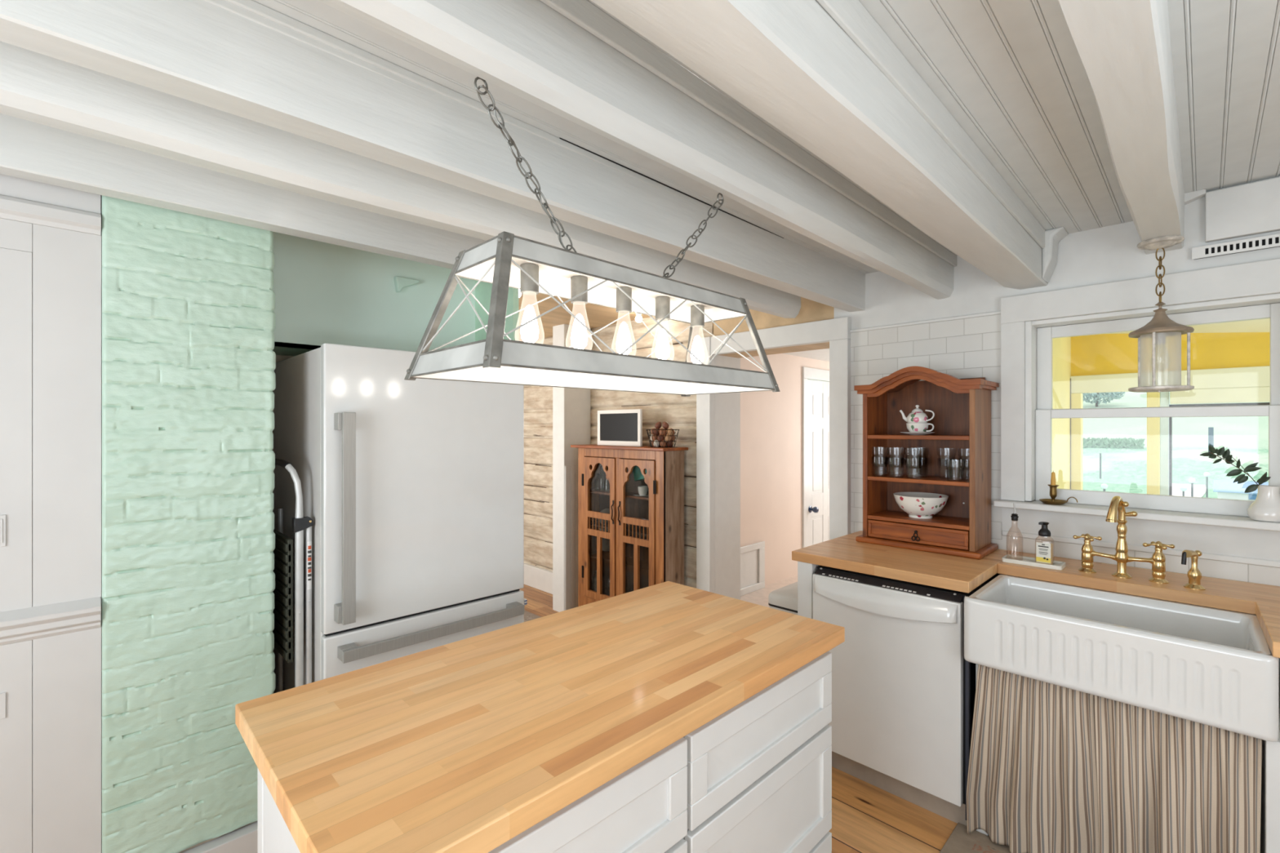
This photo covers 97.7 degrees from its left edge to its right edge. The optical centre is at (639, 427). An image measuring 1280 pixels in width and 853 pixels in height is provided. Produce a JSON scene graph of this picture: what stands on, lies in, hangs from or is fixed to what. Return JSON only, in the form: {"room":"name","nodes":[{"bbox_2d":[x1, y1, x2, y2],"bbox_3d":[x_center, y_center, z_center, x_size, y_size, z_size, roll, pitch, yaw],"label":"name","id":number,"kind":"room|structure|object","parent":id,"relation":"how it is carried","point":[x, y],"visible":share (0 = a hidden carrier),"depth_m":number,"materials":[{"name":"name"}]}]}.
{"room":"kitchen","nodes":[
{"label":"kitchen","id":0,"kind":"room"},
{"bbox_2d":[272,355,293,693],"bbox_3d":[-1.500,0.325,2.511,1.400,2.290,0.040,0,0,-45],"label":"wall","id":1,"kind":"structure","parent":0,"point":[278,357],"depth_m":2.41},
{"bbox_2d":[272,341,320,356],"bbox_3d":[-1.251,-0.323,2.504,0.945,0.015,0.320,0,0,-45],"label":"ceiling","id":2,"kind":"structure","parent":0,"point":[285,351],"depth_m":2.25,"materials":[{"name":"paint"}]},
{"bbox_2d":[272,231,475,351],"bbox_3d":[-1.149,-0.568,2.401,0.945,0.505,0.030,0,0,-45],"label":"wall","id":3,"kind":"structure","parent":0,"point":[325,292],"depth_m":2.34,"materials":[{"name":"green paint"}]},
{"bbox_2d":[393,275,419,292],"bbox_3d":[-1.032,-0.627,2.474,0.103,0.065,0.029,0,0,-45],"label":"wall bracket","id":4,"kind":"object","parent":3,"relation":"attached to","point":[400,282],"visible":1,"depth_m":2.45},
{"bbox_2d":[475,280,519,341],"bbox_3d":[-0.792,0.325,2.734,0.030,2.290,0.680,0,0,-45],"label":"wall","id":5,"kind":"structure","parent":0,"point":[483,290],"depth_m":2.63,"materials":[{"name":"green paint"}]},
{"bbox_2d":[552,324,590,612],"bbox_3d":[-0.556,0.325,4.564,0.269,2.290,0.150,0,0,-45],"label":"wall","id":6,"kind":"structure","parent":0,"point":[571,406],"depth_m":4.47,"materials":[{"name":"white paint"}]},
{"bbox_2d":[564,465,577,610],"bbox_3d":[-0.504,0.885,4.502,0.247,1.170,0.011,0,0,-45],"label":"trim","id":7,"kind":"structure","parent":6,"relation":"attached to","point":[571,471],"depth_m":4.45,"materials":[{"name":"white paint"}]},
{"bbox_2d":[253,0,1133,341],"bbox_3d":[-1.582,-0.839,2.416,4.850,0.041,5.540,0,0,-45],"label":"ceiling","id":8,"kind":"structure","parent":0,"point":[1012,74],"depth_m":1.41,"materials":[{"name":"wood"}]},
{"bbox_2d":[0,113,485,269],"bbox_3d":[-1.479,-0.730,1.445,3.630,0.203,0.072,0,0,-45],"label":"ceiling beam","id":9,"kind":"structure","parent":8,"relation":"attached to","point":[29,150],"depth_m":1.61,"materials":[{"name":"wood"}]},
{"bbox_2d":[0,40,800,318],"bbox_3d":[-0.810,-0.727,1.537,4.710,0.210,0.123,0,0,-45],"label":"ceiling beam","id":10,"kind":"structure","parent":8,"relation":"attached to","point":[36,87],"depth_m":1.40,"materials":[{"name":"wood"}]},
{"bbox_2d":[0,0,865,311],"bbox_3d":[-0.549,-0.729,1.337,4.801,0.205,0.103,0,0,-44],"label":"ceiling beam","id":11,"kind":"structure","parent":8,"relation":"attached to","point":[203,52],"depth_m":1.25,"materials":[{"name":"wood"}]},
{"bbox_2d":[317,0,954,299],"bbox_3d":[-0.243,-0.726,1.027,4.800,0.211,0.115,0,0,-45],"label":"ceiling beam","id":12,"kind":"structure","parent":8,"relation":"attached to","point":[527,49],"depth_m":1.19,"materials":[{"name":"wood"}]},
{"bbox_2d":[404,76,780,396],"bbox_3d":[-0.049,-0.370,1.301,0.863,0.548,0.333,0,0,-45],"label":"pendant lamp","id":13,"kind":"object","parent":12,"relation":"hanging from","point":[505,260],"visible":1,"depth_m":1.19,"materials":[{"name":"metal"}]},
{"bbox_2d":[520,262,538,295],"bbox_3d":[-0.223,-0.300,1.128,0.037,0.056,0.037,0,0,-45],"label":"socket","id":14,"kind":"object","parent":13,"relation":"attached to","point":[527,286],"depth_m":1.11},
{"bbox_2d":[570,275,587,304],"bbox_3d":[-0.132,-0.300,1.217,0.037,0.056,0.037,0,0,-45],"label":"socket","id":15,"kind":"object","parent":13,"relation":"attached to","point":[579,283],"depth_m":1.20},
{"bbox_2d":[616,286,631,313],"bbox_3d":[-0.038,-0.300,1.310,0.037,0.056,0.037,0,0,-45],"label":"socket","id":16,"kind":"object","parent":13,"relation":"attached to","point":[624,304],"depth_m":1.30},
{"bbox_2d":[655,296,670,320],"bbox_3d":[0.057,-0.300,1.404,0.037,0.056,0.037,0,0,-45],"label":"socket","id":17,"kind":"object","parent":13,"relation":"attached to","point":[662,303],"depth_m":1.39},
{"bbox_2d":[690,304,704,327],"bbox_3d":[0.154,-0.300,1.500,0.037,0.056,0.037,0,0,-45],"label":"socket","id":18,"kind":"object","parent":13,"relation":"attached to","point":[697,317],"depth_m":1.49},
{"bbox_2d":[591,0,1048,289],"bbox_3d":[-0.006,-0.721,0.788,4.800,0.220,0.184,0,0,-45],"label":"ceiling beam","id":19,"kind":"structure","parent":8,"relation":"attached to","point":[788,62],"depth_m":1.12,"materials":[{"name":"wood"}]},
{"bbox_2d":[1057,0,1184,254],"bbox_3d":[0.312,-0.784,0.467,4.800,0.214,0.119,0,0,-45],"label":"ceiling beam","id":20,"kind":"structure","parent":8,"relation":"attached to","point":[1123,46],"depth_m":1.17,"materials":[{"name":"wood"}]},
{"bbox_2d":[1128,235,1194,392],"bbox_3d":[1.892,-0.403,2.034,0.176,0.553,0.176,0,0,-45],"label":"lantern","id":21,"kind":"object","parent":20,"relation":"hanging from","point":[1161,326],"visible":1,"depth_m":2.01,"materials":[{"name":"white metal"}]},
{"bbox_2d":[1155,332,1165,344],"bbox_3d":[1.892,-0.325,2.034,0.028,0.040,0.028,0,0,-45],"label":"socket","id":22,"kind":"object","parent":21,"relation":"attached to","point":[1161,336],"depth_m":2.02,"materials":[{"name":"white paint"}]},
{"bbox_2d":[520,574,989,852],"bbox_3d":[0.424,1.495,3.304,9.150,0.050,7.100,0,0,-45],"label":"floor","id":23,"kind":"structure","parent":0,"point":[867,818],"depth_m":2.11,"materials":[{"name":"brown wood"}]},
{"bbox_2d":[0,173,101,852],"bbox_3d":[-2.213,0.330,0.977,1.830,2.280,0.278,0,0,-45],"label":"tall cabinet","id":24,"kind":"object","parent":23,"relation":"on","point":[51,234],"visible":0.97,"depth_m":1.47,"materials":[{"name":"grey paint"}]},
{"bbox_2d":[101,195,275,852],"bbox_3d":[-1.548,0.328,1.898,0.410,2.285,0.625,0,0,-45],"label":"brick chimney","id":25,"kind":"object","parent":23,"relation":"on","point":[188,317],"visible":0.89,"depth_m":1.66,"materials":[{"name":"brick"}]},
{"bbox_2d":[182,821,257,852],"bbox_3d":[-1.327,1.367,1.673,0.407,0.205,0.046,0,0,-45],"label":"baseboard","id":26,"kind":"structure","parent":25,"relation":"attached to","point":[242,840],"depth_m":1.73,"materials":[{"name":"grey paint"}]},
{"bbox_2d":[272,458,313,692],"bbox_3d":[-1.267,0.788,1.989,0.084,1.364,0.415,0,0,-45],"label":"step ladder","id":27,"kind":"object","parent":23,"relation":"on","point":[282,611],"visible":0.56,"depth_m":1.86,"materials":[{"name":"metal"}]},
{"bbox_2d":[274,342,524,693],"bbox_3d":[-0.976,0.588,2.298,0.755,1.725,0.760,0,0,-45],"label":"refrigerator","id":28,"kind":"object","parent":23,"relation":"on","point":[413,491],"visible":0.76,"depth_m":2.00,"materials":[{"name":"white metal"}]},
{"bbox_2d":[524,609,540,622],"bbox_3d":[-1.251,1.466,4.108,1.000,0.008,1.800,0,0,-45],"label":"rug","id":29,"kind":"object","parent":23,"relation":"on","point":[528,616],"visible":0.04,"depth_m":4.33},
{"bbox_2d":[257,651,831,852],"bbox_3d":[-0.117,1.030,1.331,1.219,0.880,0.613,0,0,-45],"label":"kitchen island","id":30,"kind":"object","parent":23,"relation":"on","point":[756,777],"visible":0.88,"depth_m":1.20,"materials":[{"name":"white paint"}]},
{"bbox_2d":[235,581,844,852],"bbox_3d":[-0.120,0.569,1.327,1.276,0.040,0.659,0,0,-45],"label":"island countertop","id":31,"kind":"structure","parent":30,"relation":"on","point":[467,745],"depth_m":1.07,"materials":[{"name":"brown wood"}]},
{"bbox_2d":[570,444,688,606],"bbox_3d":[-0.104,0.801,4.072,0.250,1.338,0.984,0,0,-45],"label":"cabinet","id":32,"kind":"object","parent":23,"relation":"on","point":[646,535],"visible":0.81,"depth_m":3.97,"materials":[{"name":"brown wood"}]},
{"bbox_2d":[592,570,604,594],"bbox_3d":[-0.317,1.185,4.287,0.094,0.170,0.094,0,0,-45],"label":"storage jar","id":33,"kind":"object","parent":32,"relation":"on","point":[594,579],"visible":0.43,"depth_m":4.26,"materials":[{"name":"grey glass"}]},
{"bbox_2d":[591,589,609,595],"bbox_3d":[-0.080,1.278,4.079,0.165,0.015,0.859,0,0,-45],"label":"shelf","id":34,"kind":"object","parent":32,"relation":"attached to","point":[606,591],"depth_m":4.32,"materials":[{"name":"brown wood"}]},
{"bbox_2d":[599,527,609,551],"bbox_3d":[-0.238,0.837,4.238,0.148,0.165,0.148,0,0,0],"label":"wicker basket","id":35,"kind":"object","parent":32,"relation":"in","point":[606,542],"visible":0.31,"depth_m":4.17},
{"bbox_2d":[589,488,648,500],"bbox_3d":[-0.080,0.487,4.079,0.165,0.015,0.859,0,0,-45],"label":"shelf","id":36,"kind":"object","parent":32,"relation":"attached to","point":[628,492],"depth_m":4.16,"materials":[{"name":"brown wood"}]},
{"bbox_2d":[589,551,648,572],"bbox_3d":[-0.080,0.978,4.079,0.165,0.015,0.859,0,0,-45],"label":"shelf","id":37,"kind":"object","parent":32,"relation":"attached to","point":[644,562],"depth_m":4.11,"materials":[{"name":"brown wood"}]},
{"bbox_2d":[590,520,648,537],"bbox_3d":[-0.080,0.738,4.079,0.165,0.015,0.859,0,0,-45],"label":"shelf","id":38,"kind":"object","parent":32,"relation":"attached to","point":[591,521],"depth_m":4.09,"materials":[{"name":"brown wood"}]},
{"bbox_2d":[597,408,642,446],"bbox_3d":[-0.137,-0.001,4.141,0.070,0.265,0.470,0,0,-45],"label":"digital photo frame","id":39,"kind":"object","parent":32,"relation":"on","point":[615,427],"visible":0.97,"depth_m":4.10,"materials":[{"name":"white plastic"}]},
{"bbox_2d":[632,466,646,480],"bbox_3d":[0.045,0.305,3.935,0.080,0.142,0.208,0,0,-45],"label":"gift box","id":40,"kind":"object","parent":32,"relation":"in","point":[637,475],"visible":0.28,"depth_m":3.94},
{"bbox_2d":[645,429,679,447],"bbox_3d":[0.154,0.070,3.811,0.204,0.122,0.249,0,0,-45],"label":"basket","id":41,"kind":"object","parent":32,"relation":"on","point":[650,433],"visible":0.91,"depth_m":3.74,"materials":[{"name":"metal"}]},
{"bbox_3d":[0.010,0.477,3.949,0.120,0.004,0.120,0,0,-45],"label":"plate","id":42,"kind":"object","parent":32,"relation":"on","visible":0},
{"bbox_2d":[637,485,648,495],"bbox_3d":[0.021,0.444,3.946,0.072,0.062,0.072,0,0,-45],"label":"mug","id":43,"kind":"object","parent":42,"relation":"on","point":[642,490],"visible":1,"depth_m":3.92,"materials":[{"name":"white ceramic"}]},
{"bbox_2d":[768,582,797,614],"bbox_3d":[0.810,1.137,2.800,0.314,0.667,0.214,0,0,-45],"label":"trash can","id":44,"kind":"object","parent":23,"relation":"on","point":[784,598],"visible":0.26,"depth_m":2.72,"materials":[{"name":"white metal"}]},
{"bbox_2d":[797,561,819,618],"bbox_3d":[0.971,1.030,2.702,0.698,0.880,0.069,0,0,-45],"label":"cabinet end panel","id":45,"kind":"object","parent":23,"relation":"on","point":[806,571],"visible":0.2,"depth_m":2.45,"materials":[{"name":"white paint"}]},
{"bbox_2d":[813,565,1002,826],"bbox_3d":[1.161,1.038,2.415,0.654,0.864,0.600,0,0,-45],"label":"dishwasher","id":46,"kind":"object","parent":23,"relation":"on","point":[904,685],"visible":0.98,"depth_m":2.16,"materials":[{"name":"white metal"}]},
{"bbox_2d":[791,530,1015,593],"bbox_3d":[1.174,0.569,2.491,0.707,0.040,0.705,0,0,-45],"label":"countertop","id":47,"kind":"structure","parent":46,"relation":"on","point":[960,574],"depth_m":2.30,"materials":[{"name":"brown wood"}]},
{"bbox_2d":[853,366,999,559],"bbox_3d":[1.326,0.136,2.609,0.295,0.825,0.536,0,0,-45],"label":"hutch","id":48,"kind":"object","parent":47,"relation":"on","point":[961,421],"visible":1,"depth_m":2.63,"materials":[{"name":"red wood"}]},
{"bbox_2d":[900,431,934,435],"bbox_3d":[1.298,0.027,2.619,0.148,0.014,0.148,0,0,-45],"label":"saucer","id":49,"kind":"object","parent":48,"relation":"on","point":[904,433],"visible":0.94,"depth_m":2.58,"materials":[{"name":"white ceramic"}]},
{"bbox_2d":[906,422,933,432],"bbox_3d":[1.299,0.003,2.613,0.096,0.050,0.107,0,0,-2],"label":"teacup","id":50,"kind":"object","parent":49,"relation":"on","point":[912,427],"visible":0.91,"depth_m":2.58,"materials":[{"name":"ceramic"}]},
{"bbox_2d":[899,404,934,422],"bbox_3d":[1.290,-0.066,2.610,0.113,0.085,0.108,0,0,-3],"label":"teapot","id":51,"kind":"object","parent":50,"relation":"on","point":[917,415],"visible":0.99,"depth_m":2.59,"materials":[{"name":"ceramic"}]},
{"bbox_2d":[867,510,968,530],"bbox_3d":[1.329,0.427,2.612,0.239,0.018,0.436,0,0,-45],"label":"shelf","id":52,"kind":"object","parent":48,"relation":"attached to","point":[947,520],"depth_m":2.57,"materials":[{"name":"red wood"}]},
{"bbox_2d":[867,473,968,486],"bbox_3d":[1.329,0.241,2.612,0.239,0.018,0.436,0,0,-45],"label":"shelf","id":53,"kind":"object","parent":48,"relation":"attached to","point":[957,479],"depth_m":2.60,"materials":[{"name":"red wood"}]},
{"bbox_2d":[867,434,968,439],"bbox_3d":[1.329,0.043,2.612,0.239,0.018,0.436,0,0,-45],"label":"shelf","id":54,"kind":"object","parent":48,"relation":"attached to","point":[870,437],"depth_m":2.55,"materials":[{"name":"red wood"}]},
{"bbox_2d":[893,492,948,519],"bbox_3d":[1.313,0.365,2.619,0.232,0.104,0.232,0,0,-45],"label":"bowl","id":55,"kind":"object","parent":48,"relation":"on","point":[923,505],"visible":1,"depth_m":2.56,"materials":[{"name":"ceramic"}]},
{"bbox_2d":[939,822,1010,852],"bbox_3d":[1.210,1.466,1.299,1.048,0.008,1.145,0,0,-45],"label":"rug","id":56,"kind":"object","parent":23,"relation":"on","point":[959,841],"visible":1,"depth_m":1.96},
{"bbox_2d":[975,663,1279,852],"bbox_3d":[1.674,1.143,1.948,0.720,0.654,0.763,0,0,-45],"label":"base cabinet","id":57,"kind":"object","parent":23,"relation":"on","point":[1270,771],"visible":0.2,"depth_m":1.46,"materials":[{"name":"white paint"}]},
{"bbox_2d":[966,664,1099,852],"bbox_3d":[1.319,1.140,1.884,0.073,0.630,0.382,0,0,-45],"label":"curtain","id":58,"kind":"object","parent":57,"relation":"hanging from","point":[1032,786],"visible":0.95,"depth_m":1.87,"materials":[{"name":"fabric"}]},
{"bbox_2d":[1094,695,1262,852],"bbox_3d":[1.553,1.141,1.632,0.080,0.632,0.349,0,0,-45],"label":"curtain","id":59,"kind":"object","parent":57,"relation":"hanging from","point":[1166,784],"visible":0.98,"depth_m":1.61,"materials":[{"name":"fabric"}]},
{"bbox_3d":[2.436,1.030,1.257,0.630,0.879,1.260,0,0,-45],"label":"base cabinet","id":60,"kind":"object","parent":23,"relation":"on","visible":0},
{"bbox_2d":[997,551,1279,657],"bbox_3d":[2.118,0.569,1.492,0.770,0.040,2.042,0,0,-45],"label":"countertop","id":61,"kind":"structure","parent":60,"relation":"on","point":[1263,601],"depth_m":1.96,"materials":[{"name":"brown wood"}]},
{"bbox_2d":[1001,554,1066,570],"bbox_3d":[1.587,0.541,2.257,0.100,0.016,0.200,0,0,-45],"label":"soap tray","id":62,"kind":"object","parent":61,"relation":"on","point":[1057,565],"visible":1,"depth_m":2.24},
{"bbox_2d":[1035,521,1053,564],"bbox_3d":[1.609,0.459,2.226,0.053,0.167,0.058,0,0,-45],"label":"soap dispenser","id":63,"kind":"object","parent":62,"relation":"on","point":[1044,551],"visible":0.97,"depth_m":2.21,"materials":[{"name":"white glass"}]},
{"bbox_2d":[964,574,1279,742],"bbox_3d":[1.539,0.703,1.848,0.458,0.224,0.730,0,0,-45],"label":"farmhouse sink","id":64,"kind":"object","parent":61,"relation":"in","point":[1212,667],"visible":1,"depth_m":1.72,"materials":[{"name":"ceramic"}]},
{"bbox_2d":[1072,495,1174,583],"bbox_3d":[1.753,0.398,2.040,0.160,0.301,0.284,0,0,-45],"label":"bridge faucet","id":65,"kind":"object","parent":61,"relation":"on","point":[1117,513],"visible":1,"depth_m":2.05,"materials":[{"name":"gold metal"}]},
{"bbox_2d":[1181,550,1205,590],"bbox_3d":[1.893,0.482,1.912,0.074,0.134,0.053,0,0,-36],"label":"sprayer","id":66,"kind":"object","parent":61,"relation":"on","point":[1194,575],"visible":1,"depth_m":1.91,"materials":[{"name":"gold metal"}]},
{"bbox_2d":[739,353,829,586],"bbox_3d":[1.653,0.370,5.737,3.980,2.200,0.070,0,0,-45],"label":"wall","id":67,"kind":"structure","parent":0,"point":[771,422],"depth_m":5.32,"materials":[{"name":"pink paint"}]},
{"bbox_2d":[740,541,764,595],"bbox_3d":[0.736,1.258,4.759,1.140,0.425,0.030,0,0,-45],"label":"trim","id":68,"kind":"structure","parent":67,"relation":"attached to","point":[752,556],"depth_m":5.03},
{"bbox_2d":[802,366,829,547],"bbox_3d":[2.013,0.425,6.045,1.035,2.090,0.042,0,0,-45],"label":"trim","id":69,"kind":"structure","parent":67,"relation":"attached to","point":[808,373],"depth_m":5.69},
{"bbox_2d":[807,379,829,546],"bbox_3d":[2.015,0.487,5.992,0.805,1.965,0.120,0,0,-45],"label":"door","id":70,"kind":"structure","parent":67,"relation":"in","point":[818,392],"depth_m":5.89,"materials":[{"name":"white paint"}]},
{"bbox_2d":[784,348,829,361],"bbox_3d":[2.219,-0.745,5.150,4.000,0.050,2.200,0,0,-45],"label":"ceiling","id":71,"kind":"structure","parent":0,"point":[819,354],"depth_m":5.50,"materials":[{"name":"white paint"}]},
{"bbox_2d":[524,176,1279,672],"bbox_3d":[0.994,0.270,3.376,0.278,2.400,6.600,0,0,-45],"label":"wall","id":72,"kind":"structure","parent":0,"point":[1107,254],"depth_m":2.83,"materials":[{"name":"white paint"}]},
{"bbox_2d":[204,0,719,212],"bbox_3d":[-0.519,-0.802,1.306,4.800,0.035,0.021,0,0,-45],"label":"trim","id":73,"kind":"structure","parent":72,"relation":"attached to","point":[251,10],"depth_m":1.23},
{"bbox_2d":[524,562,552,594],"bbox_3d":[-0.974,1.375,5.163,0.040,0.190,1.290,0,0,-45],"label":"baseboard","id":74,"kind":"structure","parent":72,"relation":"attached to","point":[539,578],"depth_m":5.08,"materials":[{"name":"white paint"}]},
{"bbox_2d":[559,137,783,238],"bbox_3d":[0.467,-0.819,2.265,1.950,0.003,0.004,0,0,-45],"label":"trim","id":75,"kind":"structure","parent":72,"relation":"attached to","point":[559,138],"depth_m":1.87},
{"bbox_2d":[696,336,715,593],"bbox_3d":[0.437,0.436,3.721,0.055,2.068,0.115,0,0,-45],"label":"trim","id":76,"kind":"structure","parent":72,"relation":"attached to","point":[705,403],"depth_m":3.69,"materials":[{"name":"white paint"}]},
{"bbox_2d":[715,355,740,599],"bbox_3d":[0.593,0.492,3.805,0.285,1.955,0.015,0,0,-45],"label":"trim","id":77,"kind":"structure","parent":72,"relation":"attached to","point":[727,405],"depth_m":3.80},
{"bbox_2d":[539,0,956,266],"bbox_3d":[-0.199,-0.795,0.983,4.800,0.050,0.013,0,0,-45],"label":"trim","id":78,"kind":"structure","parent":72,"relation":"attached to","point":[584,14],"depth_m":1.36,"materials":[{"name":"wood"}]},
{"bbox_2d":[710,316,851,355],"bbox_3d":[0.806,-0.539,3.351,0.050,0.118,0.930,0,0,-45],"label":"trim","id":79,"kind":"structure","parent":72,"relation":"attached to","point":[824,331],"depth_m":3.25,"materials":[{"name":"white paint"}]},
{"bbox_2d":[829,338,851,539],"bbox_3d":[1.096,0.495,3.058,0.050,1.950,0.105,0,0,-45],"label":"trim","id":80,"kind":"structure","parent":72,"relation":"attached to","point":[839,349],"depth_m":3.04,"materials":[{"name":"white paint"}]},
{"bbox_2d":[850,311,1000,333],"bbox_3d":[1.372,-0.522,2.797,0.014,0.015,0.754,0,0,-45],"label":"trim","id":81,"kind":"structure","parent":72,"relation":"attached to","point":[995,313],"depth_m":2.74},
{"bbox_2d":[816,0,1044,248],"bbox_3d":[0.059,-0.782,0.722,4.800,0.075,0.012,0,0,-45],"label":"trim","id":82,"kind":"structure","parent":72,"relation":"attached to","point":[851,15],"depth_m":1.31,"materials":[{"name":"wood"}]},
{"bbox_2d":[1042,226,1068,283],"bbox_3d":[1.740,-0.720,2.343,0.130,0.199,0.073,0,0,-45],"label":"trim","id":83,"kind":"structure","parent":72,"relation":"attached to","point":[1053,237],"depth_m":2.32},
{"bbox_2d":[993,499,1279,531],"bbox_3d":[2.452,0.338,1.839,0.328,0.028,2.165,0,0,-45],"label":"trim","id":84,"kind":"structure","parent":72,"relation":"attached to","point":[1217,520],"depth_m":2.12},
{"bbox_2d":[1039,484,1078,504],"bbox_3d":[1.768,0.283,2.379,0.118,0.081,0.100,0,0,12],"label":"candle holder","id":85,"kind":"object","parent":84,"relation":"on","point":[1053,489],"visible":1,"depth_m":2.37,"materials":[{"name":"gold metal"}]},
{"bbox_2d":[1247,484,1279,522],"bbox_3d":[2.187,0.263,1.946,0.096,0.122,0.102,0,0,-45],"label":"vase","id":86,"kind":"object","parent":84,"relation":"on","point":[1266,506],"visible":1,"depth_m":1.93,"materials":[{"name":"white ceramic"}]},
{"bbox_2d":[1199,444,1271,493],"bbox_3d":[2.112,0.160,1.990,0.176,0.200,0.037,0,0,41],"label":"leafy branch","id":87,"kind":"object","parent":86,"relation":"in","point":[1242,478],"visible":0.99,"depth_m":1.98,"materials":[{"name":"green plant"}]},
{"bbox_2d":[1000,258,1279,501],"bbox_3d":[2.033,-0.130,2.114,0.034,0.906,1.146,0,0,-45],"label":"trim","id":88,"kind":"structure","parent":72,"relation":"attached to","point":[1259,277],"depth_m":2.32,"materials":[{"name":"white paint"}]},
{"bbox_2d":[1001,507,1279,568],"bbox_3d":[2.394,0.406,1.768,0.010,0.112,2.146,0,0,-45],"label":"trim","id":89,"kind":"structure","parent":72,"relation":"attached to","point":[1223,540],"depth_m":2.15,"materials":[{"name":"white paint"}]},
{"bbox_2d":[1025,293,1279,516],"bbox_3d":[2.066,-0.071,2.267,0.275,0.789,0.796,0,0,-45],"label":"window","id":90,"kind":"structure","parent":72,"relation":"in","point":[1039,412],"depth_m":2.26,"materials":[{"name":"white wood"}]},
{"bbox_2d":[1184,189,1205,204],"bbox_3d":[2.054,-0.853,2.090,0.040,0.044,0.087,0,0,-45],"label":"trim","id":91,"kind":"structure","parent":72,"relation":"attached to","point":[1190,197],"depth_m":2.07,"materials":[{"name":"white paint"}]},
{"bbox_2d":[1191,233,1279,259],"bbox_3d":[2.321,-0.649,1.829,0.024,0.042,0.735,0,0,-45],"label":"air vent","id":92,"kind":"object","parent":72,"relation":"in","point":[1269,241],"visible":1,"depth_m":2.00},
{"bbox_2d":[1204,177,1279,242],"bbox_3d":[2.614,-0.775,1.531,0.030,0.180,1.500,0,0,-45],"label":"trim","id":93,"kind":"structure","parent":72,"relation":"attached to","point":[1253,208],"depth_m":1.99,"materials":[{"name":"white paint"}]},
{"bbox_2d":[1052,337,1071,488],"bbox_3d":[2.366,-0.030,3.253,1.460,2.400,0.025,0,0,-45],"label":"wall","id":94,"kind":"structure","parent":0,"point":[1061,347],"depth_m":3.52,"materials":[{"name":"yellow paint"}]},
{"bbox_2d":[1070,378,1071,488],"bbox_3d":[2.873,0.320,3.733,0.004,1.300,0.004,0,0,-45],"label":"trim","id":95,"kind":"structure","parent":94,"relation":"attached to","point":[1070,379],"depth_m":3.73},
{"bbox_2d":[1071,393,1083,489],"bbox_3d":[2.922,0.370,3.743,0.080,1.200,0.057,0,0,-45],"label":"trim","id":96,"kind":"structure","parent":94,"relation":"attached to","point":[1077,399],"depth_m":3.72,"materials":[{"name":"yellow paint"}]},
{"bbox_2d":[1168,402,1269,495],"bbox_3d":[3.856,0.214,2.799,0.040,0.712,1.755,0,0,-45],"label":"window","id":97,"kind":"structure","parent":94,"relation":"in","point":[1251,403],"depth_m":3.40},
{"bbox_2d":[1071,332,1269,376],"bbox_3d":[3.779,-0.838,2.920,0.080,0.985,2.435,0,0,-45],"label":"wall","id":98,"kind":"structure","parent":0,"point":[1100,353],"depth_m":3.42,"materials":[{"name":"yellow paint"}]},
{"bbox_2d":[1146,391,1159,494],"bbox_3d":[3.189,0.370,3.473,0.080,1.200,0.059,0,0,-45],"label":"trim","id":99,"kind":"structure","parent":98,"relation":"attached to","point":[1153,398],"depth_m":3.44,"materials":[{"name":"yellow paint"}]},
{"bbox_2d":[1160,391,1169,495],"bbox_3d":[3.228,0.370,3.441,0.070,1.200,0.041,0,0,-45],"label":"trim","id":100,"kind":"structure","parent":98,"relation":"attached to","point":[1164,396],"depth_m":3.42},
{"bbox_2d":[1070,365,1269,404],"bbox_3d":[3.739,-0.245,2.881,0.032,0.200,2.435,0,0,-45],"label":"trim","id":101,"kind":"structure","parent":98,"relation":"attached to","point":[1250,384],"depth_m":3.29,"materials":[{"name":"beige paint"}]},
{"bbox_2d":[1106,318,1269,333],"bbox_3d":[3.265,-0.770,2.345,1.460,0.820,2.540,0,0,-45],"label":"ceiling","id":102,"kind":"structure","parent":0,"point":[1259,325],"depth_m":3.18,"materials":[{"name":"beige paint"}]},
{"bbox_2d":[1167,0,1279,193],"bbox_3d":[0.890,-0.889,-0.104,4.820,0.031,1.600,0,0,-45],"label":"ceiling","id":103,"kind":"structure","parent":0,"point":[1225,54],"depth_m":1.44,"materials":[{"name":"wood"}]},
{"label":"outside","id":104,"kind":"structure","parent":0,"visible":0},
{"bbox_2d":[1083,391,1269,497],"bbox_3d":[48.708,-4.989,51.718,130.000,16.544,85.000,0,0,-45],"label":"window view","id":105,"kind":"structure","parent":104,"point":[1123,469],"depth_m":44.42,"materials":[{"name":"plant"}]},
{"bbox_2d":[1082,391,1124,406],"bbox_3d":[58.509,-4.895,71.657,5.133,4.938,6.514,0,0,-45],"label":"tree","id":106,"kind":"object","parent":105,"relation":"on","point":[1096,395],"visible":0.3,"depth_m":70.74,"materials":[{"name":"green plant"}]},
{"bbox_2d":[1083,436,1145,448],"bbox_3d":[37.879,1.332,49.844,1.430,1.152,10.709,0,0,-45],"label":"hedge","id":107,"kind":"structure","parent":105,"relation":"on","point":[1107,442],"depth_m":47.30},
{"bbox_2d":[1172,483,1205,497],"bbox_3d":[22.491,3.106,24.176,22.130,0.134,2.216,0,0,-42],"label":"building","id":108,"kind":"structure","parent":105,"relation":"on","point":[1199,491],"depth_m":28.19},
{"bbox_2d":[1208,426,1213,451],"bbox_3d":[42.859,0.951,41.990,0.320,2.000,0.277,0,0,-45],"label":"fence post","id":109,"kind":"object","parent":105,"relation":"on","point":[1211,429],"visible":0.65,"depth_m":41.88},
{"bbox_2d":[1213,480,1268,500],"bbox_3d":[26.355,2.749,24.463,1.520,0.850,1.800,0,0,-45],"label":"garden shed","id":110,"kind":"object","parent":105,"relation":"on","point":[1225,489],"visible":0.55,"depth_m":24.30,"materials":[{"name":"white"}]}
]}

